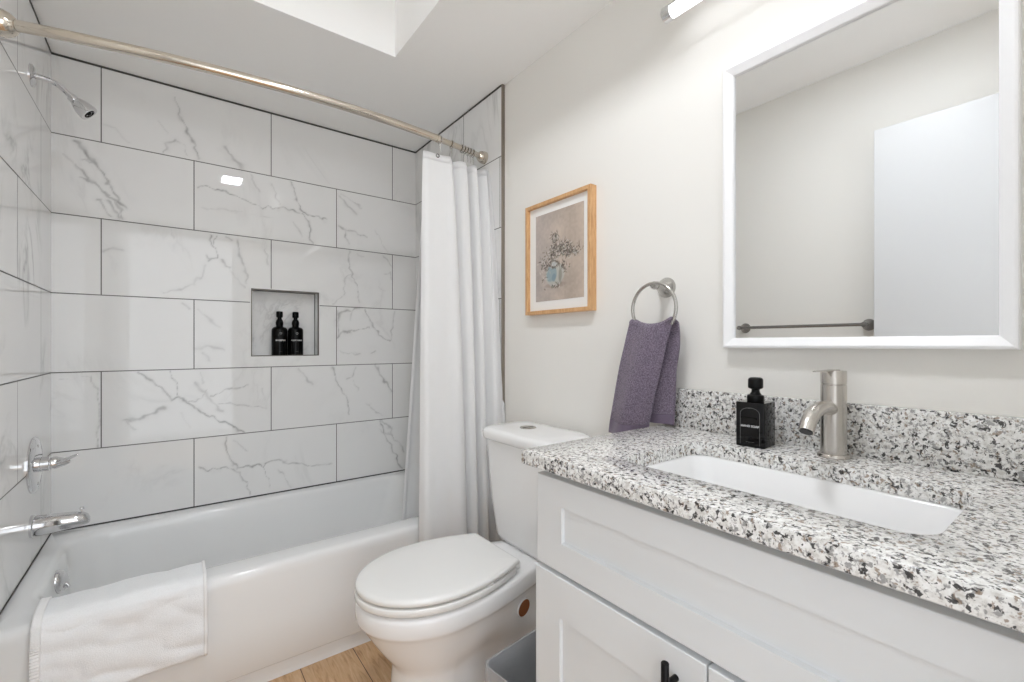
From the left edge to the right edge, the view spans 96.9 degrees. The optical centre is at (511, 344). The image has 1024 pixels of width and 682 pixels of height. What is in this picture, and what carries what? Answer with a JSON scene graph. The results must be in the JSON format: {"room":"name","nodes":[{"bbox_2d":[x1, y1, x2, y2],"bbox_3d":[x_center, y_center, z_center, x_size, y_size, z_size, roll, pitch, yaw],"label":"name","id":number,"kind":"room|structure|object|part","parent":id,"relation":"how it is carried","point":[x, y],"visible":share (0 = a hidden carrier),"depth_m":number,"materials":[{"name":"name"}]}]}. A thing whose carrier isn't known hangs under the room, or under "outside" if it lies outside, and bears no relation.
{"room":"bathroom","nodes":[
{"label":"bathroom","id":0,"kind":"room"},
{"bbox_2d":[0,0,50,610],"bbox_3d":[-1.072,-0.160,0.724,0.110,2.550,2.705,0,0,-37],"label":"wall","id":1,"kind":"structure","parent":0,"point":[25,110],"depth_m":1.39,"materials":[{"name":"white tile"}]},
{"bbox_2d":[26,437,78,493],"bbox_3d":[-1.546,0.402,1.540,0.112,0.184,0.184,0,0,-37],"label":"shower valve","id":2,"kind":"object","parent":1,"relation":"attached to","point":[36,463],"visible":1,"depth_m":1.50,"materials":[{"name":"silver metal"}]},
{"bbox_3d":[-1.549,0.402,1.538,0.080,0.048,0.048,0,0,-37],"label":"stem","id":3,"kind":"part","parent":2,"relation":"part of","materials":[{"name":"silver metal"}]},
{"bbox_3d":[-1.519,0.394,1.544,0.067,0.035,0.028,0,0,-31],"label":"lever","id":4,"kind":"part","parent":2,"relation":"part of","materials":[{"name":"silver metal"}]},
{"bbox_2d":[28,506,90,537],"bbox_3d":[-1.519,0.597,1.529,0.143,0.076,0.073,0,0,-37],"label":"tub spout","id":5,"kind":"object","parent":1,"relation":"attached to","point":[38,525],"visible":1,"depth_m":1.50,"materials":[{"name":"silver metal"}]},
{"bbox_2d":[28,63,96,119],"bbox_3d":[-1.512,-0.846,1.535,0.161,0.141,0.072,0,0,-37],"label":"shower","id":6,"kind":"object","parent":1,"relation":"attached to","point":[85,110],"visible":1,"depth_m":1.54,"materials":[{"name":"silver metal"}]},
{"bbox_3d":[-1.531,-0.859,1.520,0.104,0.062,0.017,0,0,-37],"label":"arm","id":7,"kind":"part","parent":6,"relation":"part of","materials":[{"name":"silver metal"}]},
{"bbox_2d":[51,54,415,526],"bbox_3d":[-1.200,-0.160,2.242,1.529,2.550,0.123,0,0,-37],"label":"wall","id":8,"kind":"structure","parent":0,"point":[183,222],"depth_m":2.05,"materials":[{"name":"white tile"}]},
{"bbox_2d":[0,469,404,614],"bbox_3d":[-0.907,0.721,1.851,1.511,0.006,0.863,0,0,-37],"label":"trim","id":9,"kind":"structure","parent":8,"relation":"attached to","point":[404,469],"depth_m":1.95,"materials":[{"name":"grey"}]},
{"bbox_2d":[29,0,500,152],"bbox_3d":[-0.907,-1.116,1.851,1.511,0.008,0.863,0,0,-37],"label":"trim","id":10,"kind":"structure","parent":8,"relation":"attached to","point":[52,53],"depth_m":2.07,"materials":[{"name":"grey"}]},
{"bbox_2d":[271,311,287,354],"bbox_3d":[-1.152,-0.053,2.249,0.071,0.220,0.072,0,0,-37],"label":"pump bottle","id":11,"kind":"object","parent":8,"relation":"in","point":[279,334],"visible":0.98,"depth_m":2.23,"materials":[{"name":"black plastic"}]},
{"bbox_3d":[-1.114,-0.103,2.239,0.304,0.322,0.015,0,0,-37],"label":"niche edge trim","id":12,"kind":"part","parent":8,"relation":"part of","materials":[{"name":"grey"}]},
{"bbox_2d":[288,312,302,354],"bbox_3d":[-1.093,-0.053,2.293,0.071,0.220,0.072,0,0,-37],"label":"pump bottle","id":13,"kind":"object","parent":8,"relation":"in","point":[295,333],"visible":0.94,"depth_m":2.27,"materials":[{"name":"black plastic"}]},
{"bbox_2d":[31,0,612,151],"bbox_3d":[-0.405,-1.274,1.100,1.629,0.307,2.705,0,0,-37],"label":"ceiling","id":14,"kind":"structure","parent":0,"point":[424,64],"depth_m":1.72,"materials":[{"name":"white paint"}]},
{"bbox_2d":[268,641,391,681],"bbox_3d":[0.047,1.155,0.583,1.729,0.080,4.075,0,0,-37],"label":"floor","id":15,"kind":"structure","parent":0,"point":[364,662],"depth_m":1.55,"materials":[{"name":"brown wood"}]},
{"bbox_2d":[0,470,418,681],"bbox_3d":[-0.926,0.919,1.876,1.506,0.390,0.792,0,0,-37],"label":"bathtub","id":16,"kind":"object","parent":15,"relation":"on","point":[283,568],"visible":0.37,"depth_m":1.64,"materials":[{"name":"white ceramic"}]},
{"bbox_3d":[-1.489,0.782,1.494,0.035,0.075,0.074,0,0,-23],"label":"overflow plate","id":17,"kind":"part","parent":16,"relation":"part of","materials":[{"name":"silver metal"}]},
{"bbox_2d":[29,560,207,681],"bbox_3d":[-1.109,0.815,1.312,0.372,0.240,0.177,0,0,-37],"label":"bath towel","id":18,"kind":"object","parent":16,"relation":"on","point":[129,629],"visible":1,"depth_m":1.26,"materials":[{"name":"white fabric"}]},
{"bbox_2d":[354,421,589,681],"bbox_3d":[-0.123,0.706,1.440,0.732,0.819,0.394,0,0,-37],"label":"toilet","id":19,"kind":"object","parent":15,"relation":"on","point":[437,609],"visible":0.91,"depth_m":1.33,"materials":[{"name":"white ceramic"}]},
{"bbox_3d":[-0.238,0.691,1.353,0.445,0.018,0.357,0,0,-37],"label":"seat","id":20,"kind":"part","parent":19,"relation":"part of","materials":[{"name":"white plastic"}]},
{"bbox_3d":[-0.233,0.666,1.357,0.455,0.020,0.355,0,0,-37],"label":"seat lid","id":21,"kind":"part","parent":19,"relation":"part of","materials":[{"name":"white plastic"}]},
{"bbox_3d":[-0.141,0.911,1.426,0.683,0.408,0.359,0,0,-37],"label":"bowl","id":22,"kind":"part","parent":19,"relation":"part of","materials":[{"name":"white ceramic"}]},
{"bbox_3d":[0.079,0.522,1.592,0.209,0.366,0.370,0,0,-37],"label":"tank","id":23,"kind":"part","parent":19,"relation":"part of","materials":[{"name":"white ceramic"}]},
{"bbox_3d":[0.077,0.320,1.590,0.230,0.040,0.394,0,0,-37],"label":"tank lid","id":24,"kind":"part","parent":19,"relation":"part of","materials":[{"name":"white ceramic"}]},
{"bbox_2d":[487,630,535,681],"bbox_3d":[0.083,0.971,1.210,0.278,0.287,0.185,0,0,-44],"label":"trash can","id":25,"kind":"object","parent":15,"relation":"on","point":[517,662],"visible":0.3,"depth_m":1.26,"materials":[{"name":"grey plastic"}]},
{"bbox_2d":[536,471,1023,681],"bbox_3d":[0.481,0.688,0.816,0.552,0.854,0.789,0,0,-37],"label":"vanity cabinet","id":26,"kind":"object","parent":15,"relation":"on","point":[627,590],"visible":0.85,"depth_m":0.67,"materials":[{"name":"white paint"}]},
{"bbox_3d":[0.178,0.746,0.836,0.020,0.538,0.392,0,0,-37],"label":"door","id":27,"kind":"part","parent":26,"relation":"part of","materials":[{"name":"white paint"}]},
{"bbox_3d":[0.244,0.555,0.702,0.036,0.134,0.012,0,0,-37],"label":"bar handle","id":28,"kind":"part","parent":26,"relation":"part of","materials":[{"name":"black metal"}]},
{"bbox_3d":[0.416,0.746,0.519,0.020,0.538,0.393,0,0,-37],"label":"door","id":29,"kind":"part","parent":26,"relation":"part of","materials":[{"name":"white paint"}]},
{"bbox_2d":[521,424,1023,632],"bbox_3d":[0.488,0.245,0.818,0.540,0.030,0.842,0,0,-37],"label":"countertop","id":30,"kind":"structure","parent":26,"relation":"on","point":[975,567],"depth_m":0.65,"materials":[{"name":"stone"}]},
{"bbox_2d":[736,377,774,448],"bbox_3d":[0.554,0.152,1.033,0.063,0.154,0.061,0,0,-41],"label":"soap dispenser","id":31,"kind":"object","parent":30,"relation":"on","point":[755,417],"visible":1,"depth_m":1.01,"materials":[{"name":"black glass"}]},
{"bbox_2d":[646,455,962,534],"bbox_3d":[0.467,0.329,0.806,0.327,0.139,0.516,0,0,-37],"label":"sink","id":32,"kind":"object","parent":30,"relation":"in","point":[873,507],"visible":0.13,"depth_m":0.86,"materials":[{"name":"white ceramic"}]},
{"bbox_2d":[798,369,850,459],"bbox_3d":[0.610,0.141,0.892,0.176,0.178,0.057,0,0,-37],"label":"faucet","id":33,"kind":"object","parent":30,"relation":"on","point":[831,410],"visible":1,"depth_m":0.91,"materials":[{"name":"silver metal"}]},
{"bbox_3d":[0.595,0.141,0.881,0.139,0.059,0.027,0,0,-37],"label":"spout","id":34,"kind":"part","parent":33,"relation":"part of","materials":[{"name":"silver metal"}]},
{"bbox_3d":[0.623,0.053,0.902,0.110,0.003,0.016,0,0,-37],"label":"lever","id":35,"kind":"part","parent":33,"relation":"part of","materials":[{"name":"silver metal"}]},
{"bbox_2d":[416,0,1023,436],"bbox_3d":[0.222,-0.160,1.696,0.112,2.550,2.705,0,0,-37],"label":"wall","id":36,"kind":"structure","parent":0,"point":[628,104],"depth_m":1.38,"materials":[{"name":"white paint"}]},
{"bbox_2d":[0,8,487,163],"bbox_3d":[-0.715,-0.845,1.593,1.520,0.070,0.140,0,0,-35],"label":"shower rod","id":37,"kind":"object","parent":36,"relation":"attached to","point":[10,27],"visible":1,"depth_m":1.37,"materials":[{"name":"silver metal"}]},
{"bbox_2d":[501,84,504,405],"bbox_3d":[-0.039,-0.003,1.958,0.015,2.235,0.008,0,0,-37],"label":"trim","id":38,"kind":"structure","parent":36,"relation":"attached to","point":[502,85],"depth_m":1.96,"materials":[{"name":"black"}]},
{"bbox_2d":[525,183,595,315],"bbox_3d":[0.169,-0.326,1.667,0.030,0.424,0.349,0,0,-37],"label":"framed picture","id":39,"kind":"object","parent":36,"relation":"attached to","point":[560,231],"visible":1,"depth_m":1.65,"materials":[{"name":"brown wood"}]},
{"bbox_2d":[536,201,583,301],"bbox_3d":[0.170,-0.329,1.664,0.001,0.331,0.258,0,0,-37],"label":"print","id":40,"kind":"object","parent":39,"relation":"attached to","point":[560,232],"depth_m":1.66},
{"bbox_2d":[631,278,677,324],"bbox_3d":[0.423,-0.108,1.291,0.077,0.170,0.153,0,0,-37],"label":"towel ring","id":41,"kind":"object","parent":36,"relation":"attached to","point":[666,287],"visible":0.88,"depth_m":1.29,"materials":[{"name":"silver metal"}]},
{"bbox_2d":[609,317,679,432],"bbox_3d":[0.366,0.096,1.292,0.093,0.339,0.209,0,0,-37],"label":"hand towel","id":42,"kind":"object","parent":41,"relation":"hanging from","point":[645,389],"visible":0.99,"depth_m":1.26,"materials":[{"name":"purple fabric"}]},
{"bbox_2d":[661,0,701,23],"bbox_3d":[0.668,-0.895,0.947,0.098,0.070,0.764,0,0,-37],"label":"vanity light","id":43,"kind":"object","parent":36,"relation":"attached to","point":[669,13],"visible":1,"depth_m":1.20,"materials":[{"name":"white plastic"}]},
{"bbox_2d":[669,0,701,17],"bbox_3d":[0.646,-0.893,0.930,0.035,0.035,0.724,0,0,-37],"label":"diffuser","id":44,"kind":"object","parent":43,"relation":"attached to","point":[676,7],"depth_m":1.19,"materials":[{"name":"white plastic"}]},
{"bbox_2d":[673,388,1023,481],"bbox_3d":[0.703,0.177,0.965,0.020,0.106,0.818,0,0,-37],"label":"backsplash","id":45,"kind":"structure","parent":36,"relation":"attached to","point":[971,443],"depth_m":0.88,"materials":[{"name":"stone"}]},
{"bbox_2d":[723,0,1021,349],"bbox_3d":[0.699,-0.345,0.963,0.030,0.708,0.507,0,0,-37],"label":"wall mirror","id":46,"kind":"object","parent":36,"relation":"attached to","point":[872,152],"visible":1,"depth_m":0.91,"materials":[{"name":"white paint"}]},
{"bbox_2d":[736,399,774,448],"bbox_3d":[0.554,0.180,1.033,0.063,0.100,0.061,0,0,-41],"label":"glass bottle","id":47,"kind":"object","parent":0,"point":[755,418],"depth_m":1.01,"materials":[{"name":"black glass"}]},
{"bbox_3d":[-0.205,-0.827,1.970,0.004,0.068,0.036,0,0,-37],"label":"curtain ring","id":48,"kind":"object","parent":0,"visible":0},
{"bbox_2d":[402,219,421,519],"bbox_3d":[-0.341,0.062,2.002,0.320,1.665,0.081,0,0,-37],"label":"curtain liner","id":49,"kind":"object","parent":48,"relation":"hanging from","point":[410,509],"visible":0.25,"depth_m":1.94,"materials":[{"name":"white fabric"}]},
{"bbox_2d":[419,150,504,541],"bbox_3d":[-0.222,0.107,1.891,0.378,1.785,0.215,0,0,-37],"label":"shower curtain","id":50,"kind":"object","parent":48,"relation":"hanging from","point":[461,395],"visible":0.85,"depth_m":1.86,"materials":[{"name":"white fabric"}]}
]}

